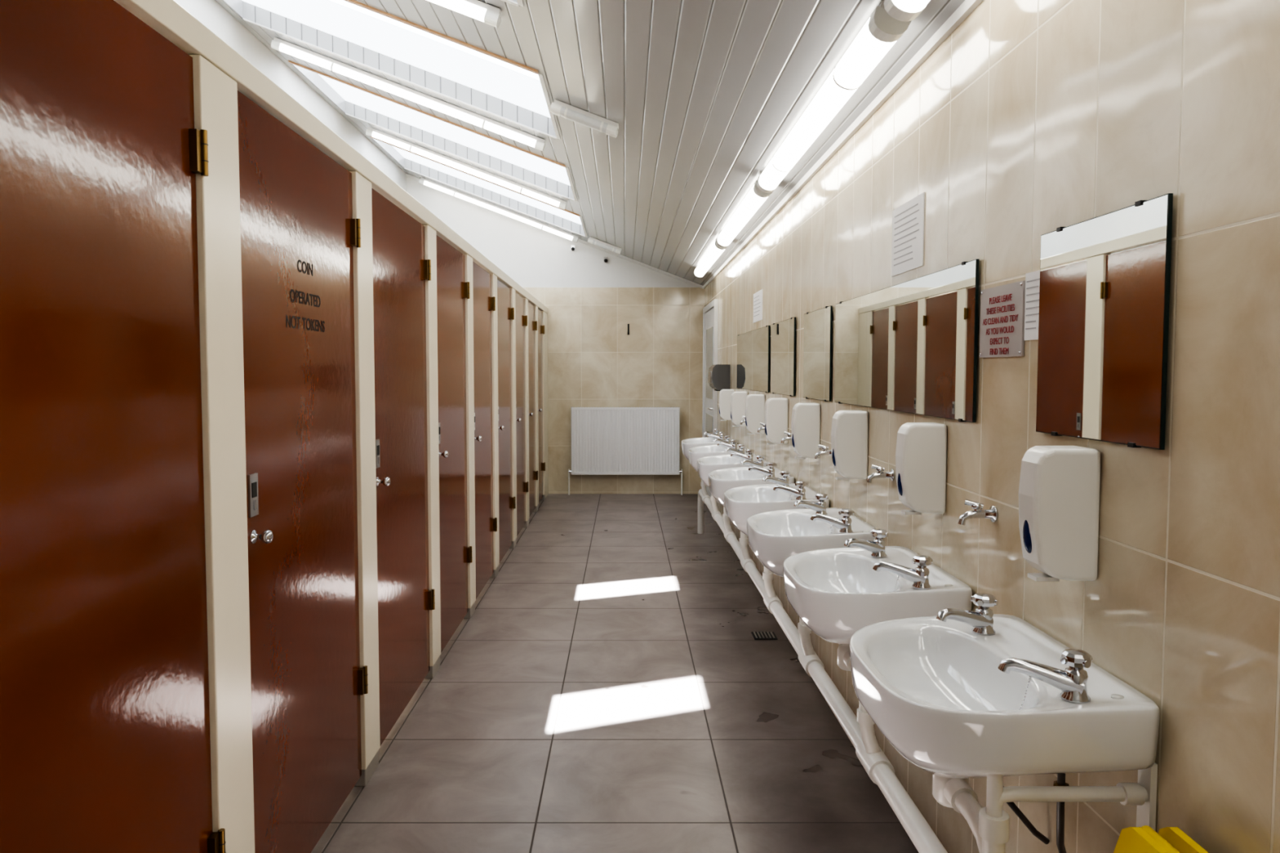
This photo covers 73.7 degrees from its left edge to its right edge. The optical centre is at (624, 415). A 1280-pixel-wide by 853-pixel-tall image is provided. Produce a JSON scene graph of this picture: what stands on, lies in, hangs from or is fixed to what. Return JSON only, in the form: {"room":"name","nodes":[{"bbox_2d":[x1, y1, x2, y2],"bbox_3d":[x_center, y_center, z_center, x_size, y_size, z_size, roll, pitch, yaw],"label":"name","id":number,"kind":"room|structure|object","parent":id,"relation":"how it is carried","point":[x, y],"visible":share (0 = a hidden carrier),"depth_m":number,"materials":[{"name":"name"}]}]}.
{"room":"public restroom","nodes":[
{"label":"public restroom","id":0,"kind":"room"},
{"bbox_2d":[174,0,406,191],"bbox_3d":[-2.500,-0.655,4.232,0.100,3.668,11.120,0,3,0],"label":"wall","id":1,"kind":"structure","parent":0,"point":[210,13],"depth_m":6.12,"materials":[{"name":"white paint"}]},
{"bbox_2d":[406,177,704,493],"bbox_3d":[-0.772,-0.925,9.729,3.355,3.638,0.112,0,3,0],"label":"wall","id":2,"kind":"structure","parent":0,"point":[591,303],"depth_m":9.67,"materials":[{"name":"beige tile"}]},
{"bbox_2d":[114,0,547,313],"bbox_3d":[-0.893,-0.903,4.213,0.054,0.063,10.904,0,3,0],"label":"trim","id":3,"kind":"structure","parent":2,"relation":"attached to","point":[168,18],"depth_m":2.17,"materials":[{"name":"beige paint"}]},
{"bbox_2d":[405,173,702,288],"bbox_3d":[-0.772,-2.076,9.610,3.355,1.288,0.029,0,3,0],"label":"trim","id":4,"kind":"structure","parent":2,"relation":"attached to","point":[406,175],"depth_m":9.61,"materials":[{"name":"white paint"}]},
{"bbox_2d":[570,244,574,250],"bbox_3d":[-0.580,-1.890,9.604,0.044,0.062,0.060,0,3,0],"label":"sensor","id":5,"kind":"object","parent":2,"relation":"attached to","point":[572,246],"visible":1,"depth_m":9.60,"materials":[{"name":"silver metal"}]},
{"bbox_2d":[604,257,608,262],"bbox_3d":[-0.210,-1.760,9.611,0.044,0.062,0.060,0,3,0],"label":"sensor","id":6,"kind":"object","parent":2,"relation":"attached to","point":[606,259],"visible":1,"depth_m":9.61,"materials":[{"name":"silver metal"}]},
{"bbox_2d":[568,406,682,494],"bbox_3d":[0.010,0.398,9.682,1.298,1.000,0.118,0,3,0],"label":"radiator","id":7,"kind":"object","parent":2,"relation":"attached to","point":[606,441],"visible":1,"depth_m":9.62,"materials":[{"name":"white metal"}]},
{"bbox_2d":[214,0,964,285],"bbox_3d":[-0.772,-1.864,4.169,3.355,1.370,10.920,0,3,0],"label":"ceiling","id":8,"kind":"structure","parent":0,"point":[702,95],"depth_m":4.06,"materials":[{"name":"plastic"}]},
{"bbox_2d":[242,0,559,139],"bbox_3d":[-1.380,-2.115,4.712,1.960,0.849,1.210,0,3,0],"label":"window","id":9,"kind":"structure","parent":8,"relation":"attached to","point":[328,16],"depth_m":4.95,"materials":[{"name":"glass"}]},
{"bbox_2d":[271,36,546,151],"bbox_3d":[-1.384,-2.062,5.480,1.751,0.710,0.057,0,3,0],"label":"light","id":10,"kind":"object","parent":8,"relation":"hanging from","point":[277,44],"visible":1,"depth_m":5.46,"materials":[{"name":"white paint"}]},
{"bbox_2d":[288,60,577,201],"bbox_3d":[-1.380,-2.215,6.629,1.960,0.849,1.250,0,3,0],"label":"window","id":11,"kind":"structure","parent":8,"relation":"attached to","point":[353,94],"depth_m":6.84,"materials":[{"name":"glass"}]},
{"bbox_2d":[426,0,502,27],"bbox_3d":[-1.384,-1.960,3.503,1.751,0.710,0.057,0,3,0],"label":"light","id":12,"kind":"object","parent":8,"relation":"hanging from","point":[488,14],"visible":1,"depth_m":3.49,"materials":[{"name":"white paint"}]},
{"bbox_2d":[365,126,566,209],"bbox_3d":[-1.384,-2.166,7.478,1.751,0.710,0.057,0,3,0],"label":"light","id":13,"kind":"object","parent":8,"relation":"hanging from","point":[371,132],"visible":1,"depth_m":7.45,"materials":[{"name":"white paint"}]},
{"bbox_2d":[369,136,587,237],"bbox_3d":[-1.380,-2.315,8.556,1.960,0.849,1.270,0,3,0],"label":"window","id":14,"kind":"structure","parent":8,"relation":"attached to","point":[407,154],"depth_m":8.88,"materials":[{"name":"white glass"}]},
{"bbox_2d":[418,177,578,242],"bbox_3d":[-1.384,-2.266,9.395,1.751,0.710,0.057,0,3,0],"label":"light","id":15,"kind":"object","parent":8,"relation":"hanging from","point":[426,182],"visible":1,"depth_m":9.37,"materials":[{"name":"white paint"}]},
{"bbox_2d":[502,0,523,6],"bbox_3d":[-1.380,-2.015,2.784,1.960,0.849,1.190,0,3,0],"label":"window","id":16,"kind":"structure","parent":8,"relation":"attached to","point":[519,2],"depth_m":3.38,"materials":[{"name":"white paint"}]},
{"bbox_2d":[550,98,618,137],"bbox_3d":[-0.211,-1.581,4.544,0.370,0.062,0.104,21,3,-1],"label":"box light","id":17,"kind":"object","parent":8,"relation":"attached to","point":[560,108],"depth_m":4.50,"materials":[{"name":"white plastic"}]},
{"bbox_2d":[587,236,621,254],"bbox_3d":[-0.211,-1.818,9.118,0.370,0.062,0.104,21,3,-1],"label":"box light","id":18,"kind":"object","parent":8,"relation":"attached to","point":[591,240],"depth_m":9.08,"materials":[{"name":"white plastic"}]},
{"bbox_2d":[693,238,727,277],"bbox_3d":[0.743,-1.371,7.484,0.106,0.096,2.020,0,3,0],"label":"light","id":19,"kind":"object","parent":8,"relation":"attached to","point":[715,251],"visible":0.94,"depth_m":7.25,"materials":[{"name":"white paint"}]},
{"bbox_2d":[716,180,772,247],"bbox_3d":[0.743,-1.265,5.462,0.106,0.096,1.890,0,3,0],"label":"light","id":20,"kind":"object","parent":8,"relation":"attached to","point":[755,197],"visible":0.91,"depth_m":5.18,"materials":[{"name":"white paint"}]},
{"bbox_2d":[756,0,911,192],"bbox_3d":[0.743,-1.158,3.404,0.106,0.096,2.090,0,3,0],"label":"light","id":21,"kind":"object","parent":8,"relation":"attached to","point":[881,31],"visible":0.98,"depth_m":2.87,"materials":[{"name":"white paint"}]},
{"bbox_2d":[883,0,929,21],"bbox_3d":[0.743,-1.052,1.357,0.106,0.096,1.830,0,3,0],"label":"light","id":22,"kind":"object","parent":8,"relation":"attached to","point":[900,10],"visible":1,"depth_m":2.22,"materials":[{"name":"white paint"}]},
{"bbox_2d":[311,493,918,852],"bbox_3d":[-0.772,1.227,4.330,3.555,0.100,11.120,0,3,0],"label":"floor","id":23,"kind":"structure","parent":0,"point":[611,689],"depth_m":3.40,"materials":[{"name":"grey tile"}]},
{"bbox_2d":[189,54,254,852],"bbox_3d":[-0.895,0.277,1.887,0.050,2.050,0.170,0,3,0],"label":"post","id":24,"kind":"object","parent":23,"relation":"on","point":[215,92],"visible":0.75,"depth_m":1.86,"materials":[{"name":"beige paint"}]},
{"bbox_2d":[0,0,225,852],"bbox_3d":[-0.878,0.284,1.401,0.080,1.997,0.813,0,3,0],"label":"door","id":25,"kind":"structure","parent":24,"relation":"attached to","point":[105,740],"depth_m":1.43,"materials":[{"name":"red paint"}]},
{"bbox_2d":[350,171,380,786],"bbox_3d":[-0.895,0.224,2.906,0.050,2.050,0.170,0,3,0],"label":"post","id":26,"kind":"object","parent":23,"relation":"on","point":[362,202],"visible":0.77,"depth_m":2.88,"materials":[{"name":"beige paint"}]},
{"bbox_2d":[237,90,368,852],"bbox_3d":[-0.878,0.232,2.400,0.080,1.997,0.853,0,3,0],"label":"door","id":27,"kind":"structure","parent":26,"relation":"attached to","point":[308,681],"depth_m":2.30,"materials":[{"name":"red paint"}]},
{"bbox_2d":[297,259,312,275],"bbox_3d":[-0.884,-0.410,2.361,0.001,0.033,0.113,0,3,0],"label":"lettering","id":28,"kind":"object","parent":27,"relation":"attached to","point":[299,260],"depth_m":2.36,"materials":[{"name":"black paint"}]},
{"bbox_2d":[285,315,324,332],"bbox_3d":[-0.884,-0.255,2.371,0.001,0.033,0.286,0,3,0],"label":"lettering","id":29,"kind":"object","parent":27,"relation":"attached to","point":[311,326],"depth_m":2.38,"materials":[{"name":"black paint"}]},
{"bbox_2d":[289,288,320,306],"bbox_3d":[-0.884,-0.325,2.366,0.001,0.033,0.225,0,3,0],"label":"lettering","id":30,"kind":"object","parent":27,"relation":"attached to","point":[295,296],"depth_m":2.35,"materials":[{"name":"black paint"}]},
{"bbox_2d":[422,224,440,679],"bbox_3d":[-0.895,0.172,3.914,0.050,2.050,0.170,0,3,0],"label":"post","id":31,"kind":"object","parent":23,"relation":"on","point":[430,238],"visible":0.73,"depth_m":3.88,"materials":[{"name":"beige paint"}]},
{"bbox_2d":[371,187,435,745],"bbox_3d":[-0.878,0.179,3.414,0.080,1.997,0.843,0,3,0],"label":"door","id":32,"kind":"structure","parent":31,"relation":"attached to","point":[401,268],"depth_m":3.38,"materials":[{"name":"red paint"}]},
{"bbox_2d":[462,253,475,618],"bbox_3d":[-0.895,0.123,4.863,0.050,2.050,0.170,0,3,0],"label":"post","id":33,"kind":"object","parent":23,"relation":"on","point":[468,260],"visible":0.63,"depth_m":4.83,"materials":[{"name":"beige paint"}]},
{"bbox_2d":[435,235,472,653],"bbox_3d":[-0.878,0.129,4.392,0.080,1.997,0.783,0,3,0],"label":"door","id":34,"kind":"structure","parent":33,"relation":"attached to","point":[452,290],"depth_m":4.35,"materials":[{"name":"red paint"}]},
{"bbox_2d":[489,273,499,578],"bbox_3d":[-0.895,0.074,5.802,0.050,2.050,0.170,0,3,0],"label":"post","id":35,"kind":"object","parent":23,"relation":"on","point":[494,278],"visible":0.56,"depth_m":5.77,"materials":[{"name":"beige paint"}]},
{"bbox_2d":[472,261,497,599],"bbox_3d":[-0.878,0.080,5.336,0.080,1.997,0.773,0,3,0],"label":"door","id":36,"kind":"structure","parent":35,"relation":"attached to","point":[483,302],"depth_m":5.33,"materials":[{"name":"red paint"}]},
{"bbox_2d":[509,288,516,548],"bbox_3d":[-0.895,0.023,6.770,0.050,2.050,0.170,0,3,0],"label":"post","id":37,"kind":"object","parent":23,"relation":"on","point":[513,291],"visible":0.55,"depth_m":6.72,"materials":[{"name":"beige paint"}]},
{"bbox_2d":[497,279,515,562],"bbox_3d":[-0.878,0.030,6.290,0.080,1.997,0.803,0,3,0],"label":"door","id":38,"kind":"structure","parent":37,"relation":"attached to","point":[505,313],"depth_m":6.35,"materials":[{"name":"red paint"}]},
{"bbox_2d":[522,297,529,528],"bbox_3d":[-0.895,-0.024,7.679,0.050,2.050,0.170,0,3,0],"label":"post","id":39,"kind":"object","parent":23,"relation":"on","point":[526,300],"visible":0.57,"depth_m":7.62,"materials":[{"name":"beige paint"}]},
{"bbox_2d":[515,292,528,536],"bbox_3d":[-0.878,-0.019,7.229,0.080,1.997,0.743,0,3,0],"label":"door","id":40,"kind":"structure","parent":39,"relation":"attached to","point":[521,319],"depth_m":7.25,"materials":[{"name":"red paint"}]},
{"bbox_2d":[533,305,538,511],"bbox_3d":[-0.895,-0.068,8.528,0.050,2.050,0.170,0,3,0],"label":"post","id":41,"kind":"object","parent":23,"relation":"on","point":[536,508],"visible":0.55,"depth_m":8.47,"materials":[{"name":"beige paint"}]},
{"bbox_2d":[528,302,537,515],"bbox_3d":[-0.878,-0.065,8.107,0.080,1.997,0.683,0,3,0],"label":"door","id":42,"kind":"structure","parent":41,"relation":"attached to","point":[532,325],"depth_m":8.14,"materials":[{"name":"red paint"}]},
{"bbox_2d":[540,311,546,500],"bbox_3d":[-0.895,-0.108,9.307,0.050,2.050,0.170,0,3,0],"label":"post","id":43,"kind":"object","parent":23,"relation":"on","point":[543,312],"visible":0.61,"depth_m":9.25,"materials":[{"name":"beige paint"}]},
{"bbox_2d":[537,308,545,502],"bbox_3d":[-0.878,-0.107,8.921,0.080,1.997,0.613,0,3,0],"label":"door","id":44,"kind":"structure","parent":43,"relation":"attached to","point":[540,328],"depth_m":9.01,"materials":[{"name":"red paint"}]},
{"bbox_2d":[545,312,548,497],"bbox_3d":[-0.895,-0.121,9.552,0.050,2.050,0.321,0,3,0],"label":"end panel","id":45,"kind":"object","parent":23,"relation":"on","point":[546,314],"visible":0.43,"depth_m":9.52,"materials":[{"name":"beige paint"}]},
{"bbox_2d":[751,631,777,639],"bbox_3d":[0.740,1.163,4.516,0.120,0.008,0.120,0,3,0],"label":"floor drain grate","id":46,"kind":"object","parent":23,"relation":"on","point":[757,635],"visible":1,"depth_m":4.50,"materials":[{"name":"grey metal"}]},
{"bbox_2d":[697,488,947,852],"bbox_3d":[0.660,1.012,3.588,0.065,0.405,7.661,0,3,0],"label":"pipe","id":47,"kind":"object","parent":23,"relation":"on","point":[879,769],"visible":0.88,"depth_m":2.49,"materials":[{"name":"white plastic"}]},
{"bbox_2d":[1113,825,1208,852],"bbox_3d":[0.787,0.996,1.253,0.175,0.680,0.300,0,3,0],"label":"sign","id":48,"kind":"object","parent":23,"relation":"on","point":[1144,839],"visible":1,"depth_m":1.33,"materials":[{"name":"yellow plastic"}]},
{"bbox_2d":[704,0,1279,852],"bbox_3d":[0.955,-0.017,4.265,0.100,2.390,11.120,0,3,0],"label":"wall","id":49,"kind":"structure","parent":0,"point":[1031,119],"depth_m":1.58,"materials":[{"name":"beige tile"}]},
{"bbox_2d":[681,428,737,496],"bbox_3d":[0.690,0.380,7.084,0.428,0.524,0.560,0,3,0],"label":"washbasin","id":50,"kind":"object","parent":49,"relation":"attached to","point":[686,444],"visible":0.32,"depth_m":6.91,"materials":[{"name":"white ceramic"}]},
{"bbox_2d":[703,428,719,439],"bbox_3d":[0.740,0.187,7.232,0.152,0.155,0.053,-1,3,-20],"label":"tap","id":51,"kind":"object","parent":50,"relation":"on","point":[717,430],"depth_m":7.23,"materials":[{"name":"silver metal"}]},
{"bbox_2d":[706,431,725,439],"bbox_3d":[0.739,0.205,6.885,0.152,0.155,0.053,1,3,17],"label":"tap","id":52,"kind":"object","parent":50,"relation":"on","point":[722,433],"depth_m":6.86,"materials":[{"name":"silver metal"}]},
{"bbox_2d":[702,298,718,497],"bbox_3d":[0.868,-0.113,8.906,0.073,2.100,1.220,0,3,0],"label":"door","id":53,"kind":"structure","parent":49,"relation":"in","point":[710,312],"depth_m":8.87,"materials":[{"name":"white paint"}]},
{"bbox_2d":[688,435,748,512],"bbox_3d":[0.690,0.420,6.315,0.428,0.524,0.560,0,3,0],"label":"washbasin","id":54,"kind":"object","parent":49,"relation":"attached to","point":[695,453],"visible":0.43,"depth_m":6.15,"materials":[{"name":"white ceramic"}]},
{"bbox_2d":[712,435,731,444],"bbox_3d":[0.740,0.227,6.463,0.152,0.155,0.053,-1,3,-20],"label":"tap","id":55,"kind":"object","parent":54,"relation":"on","point":[727,437],"depth_m":6.46,"materials":[{"name":"silver metal"}]},
{"bbox_2d":[717,439,737,448],"bbox_3d":[0.739,0.245,6.116,0.152,0.155,0.053,1,3,17],"label":"tap","id":56,"kind":"object","parent":54,"relation":"on","point":[734,446],"depth_m":6.09,"materials":[{"name":"silver metal"}]},
{"bbox_2d":[707,364,730,391],"bbox_3d":[0.822,-0.334,7.453,0.164,0.228,0.320,0,3,0],"label":"dryer","id":57,"kind":"object","parent":49,"relation":"attached to","point":[718,375],"visible":0.87,"depth_m":7.29,"materials":[{"name":"grey"}]},
{"bbox_2d":[718,389,734,421],"bbox_3d":[0.843,-0.090,7.064,0.122,0.260,0.098,0,3,0],"label":"soap dispenser","id":58,"kind":"object","parent":49,"relation":"attached to","point":[724,401],"visible":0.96,"depth_m":7.02,"materials":[{"name":"white plastic"}]},
{"bbox_2d":[697,444,769,532],"bbox_3d":[0.690,0.460,5.546,0.428,0.524,0.560,0,3,0],"label":"washbasin","id":59,"kind":"object","parent":49,"relation":"attached to","point":[706,464],"visible":0.41,"depth_m":5.38,"materials":[{"name":"white ceramic"}]},
{"bbox_2d":[724,444,746,454],"bbox_3d":[0.740,0.267,5.695,0.152,0.155,0.053,-1,3,-20],"label":"tap","id":60,"kind":"object","parent":59,"relation":"on","point":[741,451],"depth_m":5.69,"materials":[{"name":"silver metal"}]},
{"bbox_2d":[730,448,755,461],"bbox_3d":[0.739,0.285,5.347,0.152,0.155,0.053,1,3,17],"label":"tap","id":61,"kind":"object","parent":59,"relation":"on","point":[749,457],"depth_m":5.32,"materials":[{"name":"silver metal"}]},
{"bbox_2d":[730,391,747,426],"bbox_3d":[0.843,-0.050,6.293,0.122,0.260,0.098,0,3,0],"label":"soap dispenser","id":62,"kind":"object","parent":49,"relation":"attached to","point":[737,398],"visible":0.97,"depth_m":6.25,"materials":[{"name":"white plastic"}]},
{"bbox_2d":[739,415,745,424],"bbox_3d":[0.860,0.030,6.030,0.088,0.064,0.041,0,3,0],"label":"tap","id":63,"kind":"object","parent":49,"relation":"attached to","point":[743,416],"visible":0.3,"depth_m":6.03,"materials":[{"name":"silver metal"}]},
{"bbox_2d":[708,455,794,559],"bbox_3d":[0.690,0.500,4.777,0.428,0.524,0.560,0,3,0],"label":"washbasin","id":64,"kind":"object","parent":49,"relation":"attached to","point":[720,481],"visible":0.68,"depth_m":4.61,"materials":[{"name":"white ceramic"}]},
{"bbox_2d":[740,455,764,467],"bbox_3d":[0.740,0.307,4.926,0.152,0.155,0.053,-1,3,-20],"label":"tap","id":65,"kind":"object","parent":64,"relation":"on","point":[760,463],"depth_m":4.92,"materials":[{"name":"silver metal"}]},
{"bbox_2d":[747,462,777,477],"bbox_3d":[0.739,0.325,4.578,0.152,0.155,0.053,1,3,17],"label":"tap","id":66,"kind":"object","parent":64,"relation":"on","point":[770,472],"depth_m":4.55,"materials":[{"name":"silver metal"}]},
{"bbox_2d":[737,325,769,392],"bbox_3d":[0.897,-0.391,6.028,0.016,0.421,1.480,0,3,0],"label":"wall mirror","id":67,"kind":"object","parent":49,"relation":"attached to","point":[753,346],"visible":1,"depth_m":5.84,"materials":[{"name":"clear mirror"}]},
{"bbox_2d":[744,394,765,434],"bbox_3d":[0.843,-0.010,5.522,0.122,0.260,0.098,0,3,0],"label":"soap dispenser","id":68,"kind":"object","parent":49,"relation":"attached to","point":[754,408],"visible":1,"depth_m":5.48,"materials":[{"name":"white plastic"}]},
{"bbox_2d":[753,288,762,323],"bbox_3d":[0.902,-0.741,5.779,0.004,0.200,0.380,0,3,0],"label":"poster","id":69,"kind":"object","parent":49,"relation":"attached to","point":[757,296],"visible":1,"depth_m":5.76,"materials":[{"name":"white paper"}]},
{"bbox_2d":[757,422,764,432],"bbox_3d":[0.860,0.071,5.241,0.088,0.064,0.041,0,3,0],"label":"tap","id":70,"kind":"object","parent":49,"relation":"attached to","point":[759,429],"visible":0.45,"depth_m":5.24,"materials":[{"name":"silver metal"}]},
{"bbox_2d":[764,397,788,444],"bbox_3d":[0.843,0.030,4.751,0.122,0.260,0.098,0,3,0],"label":"soap dispenser","id":71,"kind":"object","parent":49,"relation":"attached to","point":[776,409],"visible":0.97,"depth_m":4.71,"materials":[{"name":"white plastic"}]},
{"bbox_2d":[724,471,829,598],"bbox_3d":[0.690,0.540,4.008,0.428,0.524,0.560,0,3,0],"label":"washbasin","id":72,"kind":"object","parent":49,"relation":"attached to","point":[741,503],"visible":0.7,"depth_m":3.85,"materials":[{"name":"white ceramic"}]},
{"bbox_2d":[762,471,791,487],"bbox_3d":[0.740,0.347,4.157,0.152,0.155,0.053,-1,3,-20],"label":"tap","id":73,"kind":"object","parent":72,"relation":"on","point":[784,480],"depth_m":4.15,"materials":[{"name":"silver metal"}]},
{"bbox_2d":[773,480,807,500],"bbox_3d":[0.739,0.365,3.809,0.152,0.155,0.053,1,3,17],"label":"tap","id":74,"kind":"object","parent":72,"relation":"on","point":[799,493],"depth_m":3.79,"materials":[{"name":"silver metal"}]},
{"bbox_2d":[770,317,795,396],"bbox_3d":[0.897,-0.329,4.839,0.016,0.421,0.700,0,3,0],"label":"wall mirror","id":75,"kind":"object","parent":49,"relation":"attached to","point":[784,332],"visible":1,"depth_m":4.76,"materials":[{"name":"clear mirror"}]},
{"bbox_2d":[780,431,791,443],"bbox_3d":[0.860,0.112,4.452,0.088,0.064,0.041,0,3,0],"label":"tap","id":76,"kind":"object","parent":49,"relation":"attached to","point":[789,434],"visible":0.66,"depth_m":4.44,"materials":[{"name":"silver metal"}]},
{"bbox_2d":[791,403,820,458],"bbox_3d":[0.843,0.070,3.980,0.122,0.260,0.098,0,3,0],"label":"soap dispenser","id":77,"kind":"object","parent":49,"relation":"attached to","point":[806,417],"visible":0.98,"depth_m":3.94,"materials":[{"name":"white plastic"}]},
{"bbox_2d":[746,493,876,656],"bbox_3d":[0.690,0.580,3.240,0.428,0.524,0.560,0,3,0],"label":"washbasin","id":78,"kind":"object","parent":49,"relation":"attached to","point":[773,536],"visible":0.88,"depth_m":3.07,"materials":[{"name":"white ceramic"}]},
{"bbox_2d":[793,493,828,515],"bbox_3d":[0.740,0.387,3.388,0.152,0.155,0.053,-1,3,-20],"label":"tap","id":79,"kind":"object","parent":78,"relation":"on","point":[820,507],"depth_m":3.38,"materials":[{"name":"silver metal"}]},
{"bbox_2d":[809,508,853,533],"bbox_3d":[0.739,0.405,3.040,0.152,0.155,0.053,1,3,17],"label":"tap","id":80,"kind":"object","parent":78,"relation":"on","point":[844,523],"depth_m":3.02,"materials":[{"name":"silver metal"}]},
{"bbox_2d":[803,305,832,401],"bbox_3d":[0.897,-0.284,3.976,0.016,0.421,0.550,0,3,0],"label":"wall mirror","id":81,"kind":"object","parent":49,"relation":"attached to","point":[817,342],"visible":1,"depth_m":3.92,"materials":[{"name":"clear mirror"}]},
{"bbox_2d":[814,444,831,458],"bbox_3d":[0.860,0.153,3.663,0.088,0.064,0.041,0,3,0],"label":"tap","id":82,"kind":"object","parent":49,"relation":"attached to","point":[824,448],"visible":0.78,"depth_m":3.66,"materials":[{"name":"silver metal"}]},
{"bbox_2d":[702,0,982,288],"bbox_3d":[0.896,-1.170,4.199,0.018,0.031,10.908,0,3,0],"label":"trim","id":83,"kind":"structure","parent":49,"relation":"attached to","point":[966,7],"depth_m":2.99,"materials":[{"name":"white paint"}]},
{"bbox_2d":[831,410,868,479],"bbox_3d":[0.843,0.111,3.209,0.122,0.260,0.098,0,3,0],"label":"soap dispenser","id":84,"kind":"object","parent":49,"relation":"attached to","point":[849,431],"visible":1,"depth_m":3.17,"materials":[{"name":"white plastic"}]},
{"bbox_2d":[782,528,972,753],"bbox_3d":[0.690,0.620,2.470,0.428,0.524,0.560,0,3,0],"label":"washbasin","id":85,"kind":"object","parent":49,"relation":"attached to","point":[837,593],"visible":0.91,"depth_m":2.29,"materials":[{"name":"white ceramic"}]},
{"bbox_2d":[844,528,888,557],"bbox_3d":[0.740,0.427,2.619,0.152,0.155,0.053,-1,3,-20],"label":"tap","id":86,"kind":"object","parent":85,"relation":"on","point":[877,547],"depth_m":2.61,"materials":[{"name":"silver metal"}]},
{"bbox_2d":[872,555,933,589],"bbox_3d":[0.739,0.445,2.271,0.152,0.155,0.053,1,3,17],"label":"tap","id":87,"kind":"object","parent":85,"relation":"on","point":[919,575],"depth_m":2.25,"materials":[{"name":"silver metal"}]},
{"bbox_2d":[866,464,894,483],"bbox_3d":[0.860,0.195,2.874,0.088,0.064,0.041,0,3,0],"label":"tap","id":88,"kind":"object","parent":49,"relation":"attached to","point":[880,474],"visible":1,"depth_m":2.87,"materials":[{"name":"silver metal"}]},
{"bbox_2d":[834,258,978,422],"bbox_3d":[0.897,-0.228,2.892,0.016,0.421,1.440,0,3,0],"label":"wall mirror","id":89,"kind":"object","parent":49,"relation":"attached to","point":[910,346],"visible":1,"depth_m":2.61,"materials":[{"name":"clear mirror"}]},
{"bbox_2d":[891,191,924,276],"bbox_3d":[0.902,-0.572,2.724,0.004,0.220,0.300,0,3,0],"label":"poster","id":90,"kind":"object","parent":49,"relation":"attached to","point":[908,219],"visible":1,"depth_m":2.71,"materials":[{"name":"white paper"}]},
{"bbox_2d":[895,422,946,515],"bbox_3d":[0.843,0.151,2.438,0.122,0.260,0.098,0,3,0],"label":"soap dispenser","id":91,"kind":"object","parent":49,"relation":"attached to","point":[921,451],"visible":1,"depth_m":2.40,"materials":[{"name":"white plastic"}]},
{"bbox_2d":[957,498,997,525],"bbox_3d":[0.860,0.235,2.085,0.088,0.064,0.041,0,3,0],"label":"tap","id":92,"kind":"object","parent":49,"relation":"attached to","point":[992,513],"visible":1,"depth_m":2.08,"materials":[{"name":"silver metal"}]},
{"bbox_2d":[979,280,1025,357],"bbox_3d":[0.900,-0.226,2.041,0.008,0.170,0.230,0,3,0],"label":"sign","id":93,"kind":"object","parent":49,"relation":"attached to","point":[1002,326],"visible":1,"depth_m":2.03,"materials":[{"name":"grey plastic"}]},
{"bbox_2d":[848,592,1159,852],"bbox_3d":[0.690,0.660,1.702,0.428,0.524,0.560,0,3,0],"label":"washbasin","id":94,"kind":"object","parent":49,"relation":"attached to","point":[961,695],"visible":1,"depth_m":1.49,"materials":[{"name":"white ceramic"}]},
{"bbox_2d":[936,592,998,635],"bbox_3d":[0.740,0.467,1.850,0.152,0.155,0.053,-1,3,-20],"label":"tap","id":95,"kind":"object","parent":94,"relation":"on","point":[981,620],"depth_m":1.85,"materials":[{"name":"silver metal"}]},
{"bbox_2d":[997,648,1092,703],"bbox_3d":[0.739,0.485,1.502,0.152,0.155,0.053,1,3,17],"label":"tap","id":96,"kind":"object","parent":94,"relation":"on","point":[1070,683],"depth_m":1.48,"materials":[{"name":"silver metal"}]},
{"bbox_2d":[1023,270,1039,340],"bbox_3d":[0.902,-0.243,1.880,0.004,0.150,0.080,0,3,0],"label":"notice sheet","id":97,"kind":"object","parent":49,"relation":"attached to","point":[1033,278],"visible":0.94,"depth_m":1.89,"materials":[{"name":"white paper"}]},
{"bbox_2d":[1018,445,1101,581],"bbox_3d":[0.843,0.191,1.667,0.122,0.260,0.098,0,3,0],"label":"soap dispenser","id":98,"kind":"object","parent":49,"relation":"attached to","point":[1059,486],"visible":1,"depth_m":1.62,"materials":[{"name":"white plastic"}]},
{"bbox_2d":[1035,193,1173,449],"bbox_3d":[0.897,-0.166,1.624,0.016,0.428,0.430,0,3,0],"label":"wall mirror","id":99,"kind":"object","parent":49,"relation":"attached to","point":[1104,287],"visible":1,"depth_m":1.57,"materials":[{"name":"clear mirror"}]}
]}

